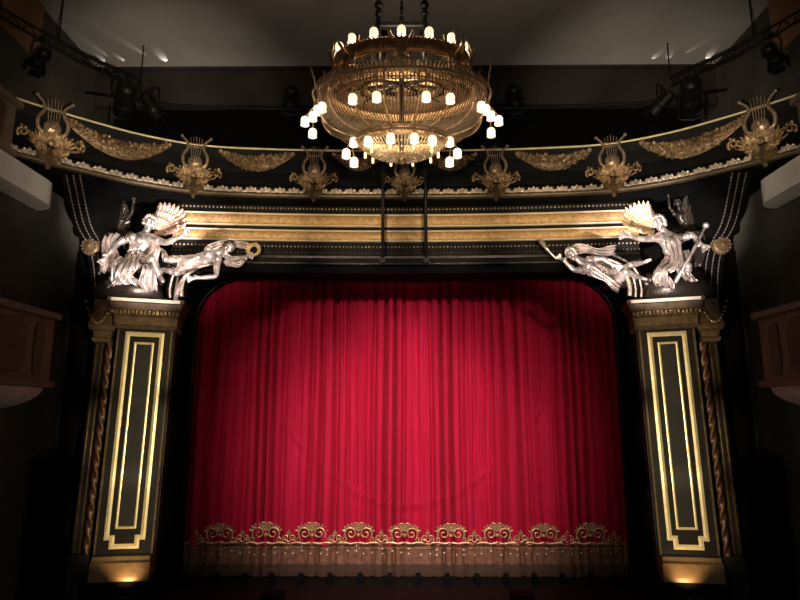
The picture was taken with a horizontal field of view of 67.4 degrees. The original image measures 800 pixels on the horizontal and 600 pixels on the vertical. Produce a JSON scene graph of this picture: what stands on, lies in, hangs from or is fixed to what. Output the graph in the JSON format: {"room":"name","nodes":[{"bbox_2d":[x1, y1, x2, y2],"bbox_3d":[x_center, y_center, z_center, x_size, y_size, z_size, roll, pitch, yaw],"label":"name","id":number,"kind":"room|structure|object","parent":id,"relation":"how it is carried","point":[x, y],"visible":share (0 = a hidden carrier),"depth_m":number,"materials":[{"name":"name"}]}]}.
{"room":"auditorium","nodes":[
{"label":"auditorium","id":0,"kind":"room"},
{"bbox_2d":[0,10,124,599],"bbox_3d":[-10.019,-0.561,10.058,0.200,17.200,20.400,0,-11,0],"label":"wall","id":1,"kind":"structure","parent":0,"point":[39,249],"depth_m":16.16,"materials":[{"name":"brown paint"}]},
{"bbox_2d":[0,0,44,55],"bbox_3d":[-9.894,-8.559,9.722,0.080,1.600,13.600,0,-11,0],"label":"trim","id":2,"kind":"structure","parent":1,"relation":"attached to","point":[32,11],"depth_m":15.70,"materials":[{"name":"orange paint"}]},
{"bbox_2d":[0,85,51,210],"bbox_3d":[-9.469,-4.195,11.895,0.780,2.000,8.916,0,-11,0],"label":"box","id":3,"kind":"object","parent":1,"relation":"attached to","point":[18,181],"visible":1,"depth_m":14.31,"materials":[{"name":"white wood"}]},
{"bbox_2d":[0,297,61,407],"bbox_3d":[-9.194,0.824,10.932,1.590,2.340,7.700,0,-11,0],"label":"box","id":4,"kind":"object","parent":1,"relation":"attached to","point":[26,331],"visible":1,"depth_m":13.59,"materials":[{"name":"brown wood"}]},
{"bbox_2d":[56,252,94,551],"bbox_3d":[-9.002,3.277,17.522,1.700,9.600,0.200,0,-11,0],"label":"wall","id":5,"kind":"structure","parent":0,"point":[80,349],"depth_m":17.56,"materials":[{"name":"black paint"}]},
{"bbox_2d":[75,210,172,304],"bbox_3d":[-8.154,-1.289,18.134,2.900,2.900,0.280,0,-11,0],"label":"wall","id":6,"kind":"structure","parent":0,"point":[83,283],"depth_m":17.93,"materials":[{"name":"paint"}]},
{"bbox_2d":[15,92,85,169],"bbox_3d":[-8.625,-4.183,14.917,1.561,1.910,0.464,10,-15,-43],"label":"ornament","id":7,"kind":"object","parent":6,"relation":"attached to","point":[50,134],"visible":1,"depth_m":14.92,"materials":[{"name":"gold metal"}]},
{"bbox_2d":[36,147,61,169],"bbox_3d":[-8.710,-3.523,14.884,0.588,0.600,0.218,10,-15,-43],"label":"pendant","id":8,"kind":"object","parent":7,"relation":"attached to","point":[49,155],"depth_m":14.87,"materials":[{"name":"gold metal"}]},
{"bbox_2d":[66,117,171,160],"bbox_3d":[-7.598,-4.203,16.203,2.714,0.843,0.294,8,-13,-35],"label":"garland","id":9,"kind":"object","parent":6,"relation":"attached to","point":[117,148],"visible":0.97,"depth_m":16.15,"materials":[{"name":"gold metal"}]},
{"bbox_2d":[166,134,221,197],"bbox_3d":[-5.763,-3.794,16.848,1.505,1.841,0.448,3,-11,-17],"label":"ornament","id":10,"kind":"object","parent":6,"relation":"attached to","point":[194,168],"visible":1,"depth_m":16.85,"materials":[{"name":"gold metal"}]},
{"bbox_2d":[183,179,203,197],"bbox_3d":[-5.798,-3.153,16.844,0.567,0.579,0.210,3,-11,-17],"label":"pendant","id":11,"kind":"object","parent":10,"relation":"attached to","point":[193,185],"depth_m":16.81,"materials":[{"name":"gold metal"}]},
{"bbox_2d":[219,149,294,171],"bbox_3d":[-4.165,-4.025,17.454,2.186,0.657,0.346,1,-11,-5],"label":"garland","id":12,"kind":"object","parent":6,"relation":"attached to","point":[252,163],"visible":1,"depth_m":17.38,"materials":[{"name":"gold metal"}]},
{"bbox_2d":[289,145,337,201],"bbox_3d":[-2.476,-3.672,17.209,1.393,1.705,0.414,0,-11,-2],"label":"ornament","id":13,"kind":"object","parent":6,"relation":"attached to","point":[313,175],"visible":1,"depth_m":17.20,"materials":[{"name":"gold metal"}]},
{"bbox_2d":[304,184,322,201],"bbox_3d":[-2.480,-3.077,17.209,0.525,0.536,0.194,0,-11,-2],"label":"pendant","id":14,"kind":"object","parent":13,"relation":"attached to","point":[318,188],"depth_m":17.18,"materials":[{"name":"gold metal"}]},
{"bbox_2d":[332,152,380,170],"bbox_3d":[-1.212,-4.040,17.616,1.589,0.592,0.369,0,-11,0],"label":"garland","id":15,"kind":"object","parent":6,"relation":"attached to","point":[363,164],"visible":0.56,"depth_m":17.54,"materials":[{"name":"gold metal"}]},
{"bbox_2d":[385,163,423,201],"bbox_3d":[0.136,-3.596,17.246,1.254,1.534,0.373,0,-11,0],"label":"ornament","id":16,"kind":"object","parent":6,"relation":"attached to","point":[404,177],"visible":0.85,"depth_m":17.23,"materials":[{"name":"gold metal"}]},
{"bbox_2d":[397,186,412,201],"bbox_3d":[0.137,-3.061,17.247,0.473,0.483,0.175,0,-11,0],"label":"pendant","id":17,"kind":"object","parent":16,"relation":"attached to","point":[409,189],"depth_m":17.22,"materials":[{"name":"gold metal"}]},
{"bbox_2d":[11,93,799,209],"bbox_3d":[0.116,-3.864,16.442,20.143,1.520,5.146,0,-11,0],"label":"balcony front","id":18,"kind":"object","parent":6,"relation":"attached to","point":[147,180],"depth_m":17.12,"materials":[{"name":"paint"}]},
{"bbox_2d":[171,201,640,280],"bbox_3d":[0.146,-1.772,18.104,13.772,2.100,1.659,0,-11,0],"label":"beam","id":19,"kind":"structure","parent":6,"relation":"attached to","point":[297,243],"depth_m":17.70,"materials":[{"name":"metal"}]},
{"bbox_2d":[160,240,260,301],"bbox_3d":[-5.272,-0.825,16.674,2.955,1.729,1.352,0,-11,0],"label":"statue","id":20,"kind":"object","parent":19,"relation":"attached to","point":[175,265],"visible":0.99,"depth_m":16.51,"materials":[{"name":"silver metal"}]},
{"bbox_2d":[207,240,249,248],"bbox_3d":[-4.792,-1.483,16.713,1.220,0.422,0.150,0,-11,0],"label":"drapery","id":21,"kind":"object","parent":20,"relation":"hanging from","point":[240,244],"depth_m":16.68,"materials":[{"name":"silver metal"}]},
{"bbox_2d":[224,254,247,267],"bbox_3d":[-4.517,-1.087,16.484,0.680,0.419,0.130,0,-11,0],"label":"drapery","id":22,"kind":"object","parent":20,"relation":"hanging from","point":[229,260],"depth_m":16.44,"materials":[{"name":"silver metal"}]},
{"bbox_2d":[427,151,477,170],"bbox_3d":[1.488,-4.044,17.592,1.589,0.592,0.373,0,-11,0],"label":"garland","id":23,"kind":"object","parent":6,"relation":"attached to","point":[439,162],"visible":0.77,"depth_m":17.51,"materials":[{"name":"gold metal"}]},
{"bbox_2d":[472,145,520,200],"bbox_3d":[2.746,-3.680,17.166,1.393,1.705,0.414,-1,-11,3],"label":"ornament","id":24,"kind":"object","parent":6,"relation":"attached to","point":[496,175],"visible":1,"depth_m":17.16,"materials":[{"name":"gold metal"}]},
{"bbox_2d":[487,184,505,200],"bbox_3d":[2.753,-3.085,17.166,0.525,0.536,0.194,-1,-11,3],"label":"pendant","id":25,"kind":"object","parent":24,"relation":"attached to","point":[495,189],"depth_m":17.13,"materials":[{"name":"gold metal"}]},
{"bbox_2d":[515,148,591,170],"bbox_3d":[4.438,-4.038,17.384,2.186,0.657,0.345,-1,-11,6],"label":"garland","id":26,"kind":"object","parent":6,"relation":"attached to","point":[544,162],"visible":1,"depth_m":17.31,"materials":[{"name":"gold metal"}]},
{"bbox_2d":[585,133,641,196],"bbox_3d":[5.944,-3.807,16.777,1.505,1.841,0.448,-3,-11,16],"label":"ornament","id":27,"kind":"object","parent":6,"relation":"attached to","point":[612,167],"visible":1,"depth_m":16.78,"materials":[{"name":"gold metal"}]},
{"bbox_2d":[603,177,624,196],"bbox_3d":[5.977,-3.166,16.773,0.567,0.579,0.210,-3,-11,16],"label":"pendant","id":28,"kind":"object","parent":27,"relation":"attached to","point":[620,181],"depth_m":16.74,"materials":[{"name":"gold metal"}]},
{"bbox_2d":[639,114,745,158],"bbox_3d":[7.848,-4.227,16.076,2.714,0.843,0.298,-8,-13,36],"label":"garland","id":29,"kind":"object","parent":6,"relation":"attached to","point":[694,146],"visible":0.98,"depth_m":16.04,"materials":[{"name":"gold metal"}]},
{"bbox_2d":[726,89,797,166],"bbox_3d":[8.855,-4.209,14.774,0.464,1.910,1.561,10,-15,-44],"label":"ornament","id":30,"kind":"object","parent":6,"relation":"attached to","point":[761,129],"visible":1,"depth_m":14.77,"materials":[{"name":"gold metal"}]},
{"bbox_2d":[751,144,777,166],"bbox_3d":[8.942,-3.550,14.739,0.218,0.600,0.588,10,-15,-44],"label":"pendant","id":31,"kind":"object","parent":30,"relation":"attached to","point":[763,152],"depth_m":14.74,"materials":[{"name":"gold metal"}]},
{"bbox_2d":[39,0,768,66],"bbox_3d":[0.072,-9.330,10.493,21.000,0.200,18.400,0,-11,0],"label":"ceiling","id":32,"kind":"structure","parent":0,"point":[172,33],"depth_m":17.50,"materials":[{"name":"grey paint"}]},
{"bbox_2d":[0,0,143,89],"bbox_3d":[-8.857,-7.283,16.210,0.201,1.722,4.485,-6,-12,29],"label":"lighting truss","id":33,"kind":"object","parent":32,"relation":"hanging from","point":[1,7],"visible":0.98,"depth_m":15.94,"materials":[{"name":"black metal"}]},
{"bbox_2d":[23,37,51,78],"bbox_3d":[-9.280,-6.267,15.440,0.852,0.946,0.484,-8,-14,38],"label":"lamp","id":34,"kind":"object","parent":33,"relation":"attached to","point":[42,55],"visible":1,"depth_m":15.34,"materials":[{"name":"black metal"}]},
{"bbox_2d":[380,29,387,263],"bbox_3d":[-0.476,-4.448,17.012,0.228,7.002,0.240,0,-11,0],"label":"pole","id":35,"kind":"object","parent":32,"relation":"hanging from","point":[383,32],"visible":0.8,"depth_m":16.69,"materials":[{"name":"black metal"}]},
{"bbox_2d":[301,0,502,167],"bbox_3d":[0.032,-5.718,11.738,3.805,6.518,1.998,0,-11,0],"label":"chandelier","id":36,"kind":"object","parent":32,"relation":"hanging from","point":[456,73],"visible":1,"depth_m":10.91,"materials":[{"name":"gold metal"}]},
{"bbox_2d":[359,134,444,163],"bbox_3d":[0.033,-2.753,11.197,1.655,0.331,0.971,0,-11,0],"label":"basket","id":37,"kind":"object","parent":36,"relation":"on","point":[436,142],"depth_m":10.98,"materials":[{"name":"gold glass"}]},
{"bbox_2d":[420,30,428,263],"bbox_3d":[0.713,-4.450,17.002,0.228,7.002,0.240,0,-11,0],"label":"pole","id":38,"kind":"object","parent":32,"relation":"hanging from","point":[425,170],"visible":0.57,"depth_m":16.59,"materials":[{"name":"black metal"}]},
{"bbox_2d":[667,0,799,87],"bbox_3d":[9.099,-7.311,16.063,0.201,1.722,4.485,6,-12,-28],"label":"lighting truss","id":39,"kind":"object","parent":32,"relation":"hanging from","point":[793,23],"visible":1,"depth_m":15.94,"materials":[{"name":"black metal"}]},
{"bbox_2d":[761,33,789,74],"bbox_3d":[9.512,-6.296,15.286,0.852,0.946,0.484,8,-13,-37],"label":"lamp","id":40,"kind":"object","parent":39,"relation":"attached to","point":[770,51],"visible":1,"depth_m":15.18,"materials":[{"name":"black metal"}]},
{"bbox_2d":[155,570,654,599],"bbox_3d":[0.148,8.088,16.595,20.400,0.200,4.600,0,-11,0],"label":"floor","id":41,"kind":"structure","parent":0,"point":[229,587],"depth_m":16.62,"materials":[{"name":"black wood"}]},
{"bbox_2d":[64,296,189,599],"bbox_3d":[-7.543,3.928,16.489,2.902,8.033,1.385,4,-11,-12],"label":"pillar","id":42,"kind":"structure","parent":41,"relation":"on","point":[118,521],"depth_m":16.30,"materials":[{"name":"stone"}]},
{"bbox_2d":[62,174,137,299],"bbox_3d":[-8.433,-1.573,16.607,0.982,2.899,2.791,0,-11,0],"label":"console","id":43,"kind":"object","parent":42,"relation":"on","point":[94,209],"visible":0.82,"depth_m":16.34,"materials":[{"name":"paint"}]},
{"bbox_2d":[117,198,135,248],"bbox_3d":[-8.204,-2.107,17.245,1.026,1.535,1.186,4,-11,-23],"label":"cherub statue","id":44,"kind":"object","parent":43,"relation":"on","point":[124,207],"visible":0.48,"depth_m":17.10,"materials":[{"name":"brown metal"}]},
{"bbox_2d":[91,201,191,299],"bbox_3d":[-7.209,-1.535,16.682,3.259,2.928,1.740,0,-11,0],"label":"statue","id":45,"kind":"object","parent":42,"relation":"on","point":[138,273],"visible":0.98,"depth_m":16.43,"materials":[{"name":"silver metal"}]},
{"bbox_2d":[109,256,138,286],"bbox_3d":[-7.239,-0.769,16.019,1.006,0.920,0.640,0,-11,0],"label":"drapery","id":46,"kind":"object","parent":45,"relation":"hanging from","point":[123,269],"depth_m":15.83,"materials":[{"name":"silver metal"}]},
{"bbox_2d":[106,251,142,288],"bbox_3d":[-7.302,-0.835,15.996,0.902,1.115,0.648,0,-11,0],"label":"drapery","id":47,"kind":"object","parent":45,"relation":"hanging from","point":[122,269],"depth_m":15.85,"materials":[{"name":"silver metal"}]},
{"bbox_2d":[138,263,156,292],"bbox_3d":[-6.833,-0.602,15.932,0.807,0.818,0.569,0,-11,0],"label":"drapery","id":48,"kind":"object","parent":45,"relation":"hanging from","point":[147,280],"depth_m":15.80,"materials":[{"name":"silver metal"}]},
{"bbox_2d":[145,244,163,273],"bbox_3d":[-6.793,-1.283,16.553,0.601,1.122,0.209,1,-11,-8],"label":"drapery","id":49,"kind":"object","parent":45,"relation":"hanging from","point":[150,249],"depth_m":16.54,"materials":[{"name":"silver metal"}]},
{"bbox_2d":[166,251,223,298],"bbox_3d":[-5.792,-0.756,16.992,1.503,1.461,0.370,0,-11,0],"label":"rib","id":50,"kind":"object","parent":42,"relation":"on","point":[173,280],"visible":0.34,"depth_m":16.85,"materials":[{"name":"paint"}]},
{"bbox_2d":[240,572,247,583],"bbox_3d":[-4.471,7.965,17.217,0.180,0.270,0.200,0,-11,0],"label":"footlight","id":51,"kind":"object","parent":41,"relation":"on","point":[244,577],"visible":1,"depth_m":17.14,"materials":[{"name":"black paint"}]},
{"bbox_2d":[267,572,274,583],"bbox_3d":[-3.691,7.964,17.211,0.180,0.270,0.200,0,-11,0],"label":"footlight","id":52,"kind":"object","parent":41,"relation":"on","point":[271,577],"visible":1,"depth_m":17.12,"materials":[{"name":"black paint"}]},
{"bbox_2d":[260,590,284,599],"bbox_3d":[-3.352,7.745,15.774,0.600,0.173,0.320,0,-11,0],"label":"stage monitor","id":53,"kind":"object","parent":41,"relation":"on","point":[266,594],"visible":1,"depth_m":15.68,"materials":[{"name":"black paint"}]},
{"bbox_2d":[262,591,281,595],"bbox_3d":[-3.353,7.689,15.713,0.500,0.086,0.147,0,-11,0],"label":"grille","id":54,"kind":"object","parent":53,"relation":"attached to","point":[264,593],"depth_m":15.71,"materials":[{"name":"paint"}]},
{"bbox_2d":[297,572,303,583],"bbox_3d":[-2.853,7.963,17.204,0.180,0.270,0.200,0,-11,0],"label":"footlight","id":55,"kind":"object","parent":41,"relation":"on","point":[300,578],"visible":1,"depth_m":17.12,"materials":[{"name":"black paint"}]},
{"bbox_2d":[326,572,332,583],"bbox_3d":[-2.014,7.962,17.197,0.180,0.270,0.200,0,-11,0],"label":"footlight","id":56,"kind":"object","parent":41,"relation":"on","point":[329,579],"visible":1,"depth_m":17.11,"materials":[{"name":"black paint"}]},
{"bbox_2d":[356,573,362,583],"bbox_3d":[-1.147,7.960,17.190,0.180,0.270,0.200,0,-11,0],"label":"footlight","id":57,"kind":"object","parent":41,"relation":"on","point":[360,575],"visible":1,"depth_m":17.10,"materials":[{"name":"black paint"}]},
{"bbox_2d":[386,573,391,583],"bbox_3d":[-0.309,7.959,17.183,0.180,0.270,0.200,0,-11,0],"label":"footlight","id":58,"kind":"object","parent":41,"relation":"on","point":[389,575],"visible":1,"depth_m":17.10,"materials":[{"name":"black paint"}]},
{"bbox_2d":[182,280,629,577],"bbox_3d":[0.159,3.586,18.695,14.200,9.376,0.566,0,-11,0],"label":"stage curtain","id":59,"kind":"object","parent":41,"relation":"on","point":[350,428],"visible":0.88,"depth_m":18.55,"materials":[{"name":"red fabric"}]},
{"bbox_2d":[156,279,656,583],"bbox_3d":[0.154,2.707,18.286,20.000,11.000,0.254,0,-11,0],"label":"frame","id":60,"kind":"object","parent":41,"relation":"on","point":[641,554],"visible":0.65,"depth_m":17.93,"materials":[{"name":"black paint"}]},
{"bbox_2d":[415,573,421,583],"bbox_3d":[0.529,7.958,17.176,0.180,0.270,0.200,0,-11,0],"label":"footlight","id":61,"kind":"object","parent":41,"relation":"on","point":[418,579],"visible":1,"depth_m":17.09,"materials":[{"name":"black paint"}]},
{"bbox_2d":[444,573,450,583],"bbox_3d":[1.367,7.957,17.169,0.180,0.270,0.200,0,-11,0],"label":"footlight","id":62,"kind":"object","parent":41,"relation":"on","point":[447,579],"visible":1,"depth_m":17.08,"materials":[{"name":"black paint"}]},
{"bbox_2d":[474,573,480,583],"bbox_3d":[2.205,7.955,17.162,0.180,0.270,0.200,0,-11,0],"label":"footlight","id":63,"kind":"object","parent":41,"relation":"on","point":[477,580],"visible":1,"depth_m":17.07,"materials":[{"name":"black paint"}]},
{"bbox_2d":[503,573,509,583],"bbox_3d":[3.043,7.954,17.155,0.180,0.270,0.200,0,-11,0],"label":"footlight","id":64,"kind":"object","parent":41,"relation":"on","point":[506,578],"visible":1,"depth_m":17.07,"materials":[{"name":"black paint"}]},
{"bbox_2d":[509,590,534,599],"bbox_3d":[3.187,7.735,15.720,0.600,0.173,0.320,0,-11,0],"label":"stage monitor","id":65,"kind":"object","parent":41,"relation":"on","point":[513,594],"visible":1,"depth_m":15.64,"materials":[{"name":"black paint"}]},
{"bbox_2d":[512,592,531,596],"bbox_3d":[3.187,7.679,15.659,0.500,0.086,0.147,0,-11,0],"label":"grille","id":66,"kind":"object","parent":65,"relation":"attached to","point":[514,594],"depth_m":15.64,"materials":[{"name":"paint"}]},
{"bbox_2d":[531,573,538,583],"bbox_3d":[3.852,7.953,17.149,0.180,0.270,0.200,0,-11,0],"label":"footlight","id":67,"kind":"object","parent":41,"relation":"on","point":[534,577],"visible":1,"depth_m":17.07,"materials":[{"name":"black paint"}]},
{"bbox_2d":[559,573,566,583],"bbox_3d":[4.661,7.952,17.142,0.180,0.270,0.200,0,-11,0],"label":"footlight","id":68,"kind":"object","parent":41,"relation":"on","point":[562,577],"visible":1,"depth_m":17.07,"materials":[{"name":"black paint"}]},
{"bbox_2d":[621,295,749,599],"bbox_3d":[7.824,3.905,16.363,2.902,8.034,1.385,-4,-11,13],"label":"pillar","id":69,"kind":"structure","parent":41,"relation":"on","point":[697,545],"depth_m":16.18,"materials":[{"name":"stone"}]},
{"bbox_2d":[588,247,644,297],"bbox_3d":[6.067,-0.774,16.895,1.503,1.461,0.370,0,-11,0],"label":"drapery","id":70,"kind":"object","parent":69,"relation":"on","point":[630,291],"visible":0.53,"depth_m":16.76,"materials":[{"name":"paint"}]},
{"bbox_2d":[539,239,651,292],"bbox_3d":[5.322,-0.866,16.596,3.136,1.445,1.344,0,-11,0],"label":"statue","id":71,"kind":"object","parent":70,"relation":"on","point":[614,279],"visible":0.99,"depth_m":16.33,"materials":[{"name":"silver metal"}]},
{"bbox_2d":[573,243,616,256],"bbox_3d":[5.390,-1.389,16.609,1.214,0.386,0.170,0,-11,0],"label":"drapery","id":72,"kind":"object","parent":71,"relation":"hanging from","point":[581,248],"depth_m":16.58,"materials":[{"name":"silver metal"}]},
{"bbox_2d":[588,266,619,292],"bbox_3d":[5.558,-0.568,16.192,0.883,0.720,0.268,1,-11,-7],"label":"drapery","id":73,"kind":"object","parent":71,"relation":"hanging from","point":[611,277],"depth_m":16.20,"materials":[{"name":"silver metal"}]},
{"bbox_2d":[619,196,715,297],"bbox_3d":[7.489,-1.602,16.573,3.321,2.962,1.735,0,-11,0],"label":"statue","id":74,"kind":"object","parent":69,"relation":"on","point":[677,274],"visible":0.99,"depth_m":16.30,"materials":[{"name":"silver metal"}]},
{"bbox_2d":[652,260,678,289],"bbox_3d":[7.015,-0.667,15.831,0.945,0.800,0.388,7,-13,-34],"label":"drapery","id":75,"kind":"object","parent":74,"relation":"hanging from","point":[660,276],"depth_m":15.73,"materials":[{"name":"silver metal"}]},
{"bbox_2d":[663,237,683,272],"bbox_3d":[7.232,-1.188,15.997,0.779,1.087,0.401,3,-11,-13],"label":"drapery","id":76,"kind":"object","parent":74,"relation":"hanging from","point":[673,246],"depth_m":15.99,"materials":[{"name":"silver metal"}]},
{"bbox_2d":[667,194,695,243],"bbox_3d":[8.210,-2.237,17.133,1.026,1.539,1.181,-5,-12,23],"label":"cherub statue","id":77,"kind":"object","parent":74,"relation":"on","point":[679,215],"visible":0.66,"depth_m":17.02,"materials":[{"name":"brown metal"}]},
{"bbox_2d":[677,250,697,281],"bbox_3d":[7.655,-0.946,16.175,0.582,0.948,0.548,0,-11,0],"label":"drapery","id":78,"kind":"object","parent":74,"relation":"hanging from","point":[685,274],"depth_m":15.93,"materials":[{"name":"silver metal"}]},
{"bbox_2d":[674,172,750,298],"bbox_3d":[8.699,-1.599,16.467,0.982,2.899,2.791,0,-11,0],"label":"console","id":79,"kind":"object","parent":69,"relation":"on","point":[720,203],"visible":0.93,"depth_m":16.26,"materials":[{"name":"paint"}]},
{"bbox_2d":[93,64,718,110],"bbox_3d":[0.148,-6.880,19.410,20.000,1.340,0.370,0,-11,0],"label":"wall","id":80,"kind":"structure","parent":0,"point":[540,85],"depth_m":19.30,"materials":[{"name":"paint"}]},
{"bbox_2d":[85,89,726,109],"bbox_3d":[0.141,-6.166,18.310,18.622,0.624,1.796,0,-11,0],"label":"bar","id":81,"kind":"object","parent":80,"relation":"attached to","point":[722,90],"visible":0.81,"depth_m":18.23,"materials":[{"name":"black metal"}]},
{"bbox_2d":[108,73,141,130],"bbox_3d":[-8.243,-6.007,18.010,0.861,1.516,1.514,6,-12,-28],"label":"lamp","id":82,"kind":"object","parent":81,"relation":"attached to","point":[124,106],"visible":0.95,"depth_m":17.78,"materials":[{"name":"black metal"}]},
{"bbox_2d":[140,88,170,127],"bbox_3d":[-7.473,-5.856,18.201,0.592,1.123,1.022,-3,-11,17],"label":"lamp","id":83,"kind":"object","parent":81,"relation":"attached to","point":[153,110],"visible":1,"depth_m":18.09,"materials":[{"name":"black metal"}]},
{"bbox_2d":[281,86,299,120],"bbox_3d":[-3.391,-6.049,18.591,0.592,0.867,1.037,2,-11,-11],"label":"lamp","id":84,"kind":"object","parent":81,"relation":"attached to","point":[290,93],"visible":0.98,"depth_m":18.38,"materials":[{"name":"black metal"}]},
{"bbox_2d":[505,85,524,119],"bbox_3d":[3.553,-6.059,18.534,0.592,0.867,1.037,-2,-11,12],"label":"lamp","id":85,"kind":"object","parent":81,"relation":"attached to","point":[514,92],"visible":0.98,"depth_m":18.33,"materials":[{"name":"black metal"}]},
{"bbox_2d":[640,84,674,125],"bbox_3d":[7.778,-5.895,18.083,0.592,1.123,1.022,9,-14,-39],"label":"lamp","id":86,"kind":"object","parent":81,"relation":"attached to","point":[656,109],"visible":1,"depth_m":17.94,"materials":[{"name":"black metal"}]},
{"bbox_2d":[675,77,707,126],"bbox_3d":[8.655,-5.816,17.839,0.861,1.238,1.514,-5,-12,23],"label":"lamp","id":87,"kind":"object","parent":81,"relation":"attached to","point":[690,104],"visible":0.98,"depth_m":17.61,"materials":[{"name":"black metal"}]},
{"bbox_2d":[125,108,687,569],"bbox_3d":[0.166,0.611,20.130,20.400,16.000,0.200,0,-11,0],"label":"wall","id":88,"kind":"structure","parent":0,"point":[538,127],"depth_m":21.28,"materials":[{"name":"black paint"}]},
{"bbox_2d":[634,208,737,303],"bbox_3d":[8.446,-1.314,17.998,2.900,2.900,0.280,0,-11,0],"label":"wall","id":89,"kind":"structure","parent":0,"point":[653,250],"depth_m":17.82,"materials":[{"name":"paint"}]},
{"bbox_2d":[717,251,756,553],"bbox_3d":[9.298,3.249,17.372,1.700,9.600,0.200,0,-11,0],"label":"wall","id":90,"kind":"structure","parent":0,"point":[731,346],"depth_m":17.40,"materials":[{"name":"black paint"}]},
{"bbox_2d":[687,6,799,599],"bbox_3d":[10.181,-0.592,9.893,0.200,17.200,20.400,0,-11,0],"label":"wall","id":91,"kind":"structure","parent":0,"point":[766,241],"depth_m":16.64,"materials":[{"name":"brown paint"}]},
{"bbox_2d":[751,300,799,404],"bbox_3d":[9.375,0.795,10.780,1.590,2.340,7.700,0,-11,0],"label":"box","id":92,"kind":"object","parent":91,"relation":"attached to","point":[779,326],"visible":1,"depth_m":13.74,"materials":[{"name":"brown wood"}]},
{"bbox_2d":[760,92,799,208],"bbox_3d":[9.650,-4.224,11.739,0.780,2.000,8.916,0,-11,0],"label":"box","id":93,"kind":"object","parent":91,"relation":"attached to","point":[781,186],"visible":1,"depth_m":14.79,"materials":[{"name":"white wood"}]},
{"bbox_2d":[768,0,799,51],"bbox_3d":[10.025,-8.589,9.558,0.080,1.600,13.600,0,-11,0],"label":"trim","id":94,"kind":"structure","parent":91,"relation":"attached to","point":[778,9],"depth_m":15.66,"materials":[{"name":"orange paint"}]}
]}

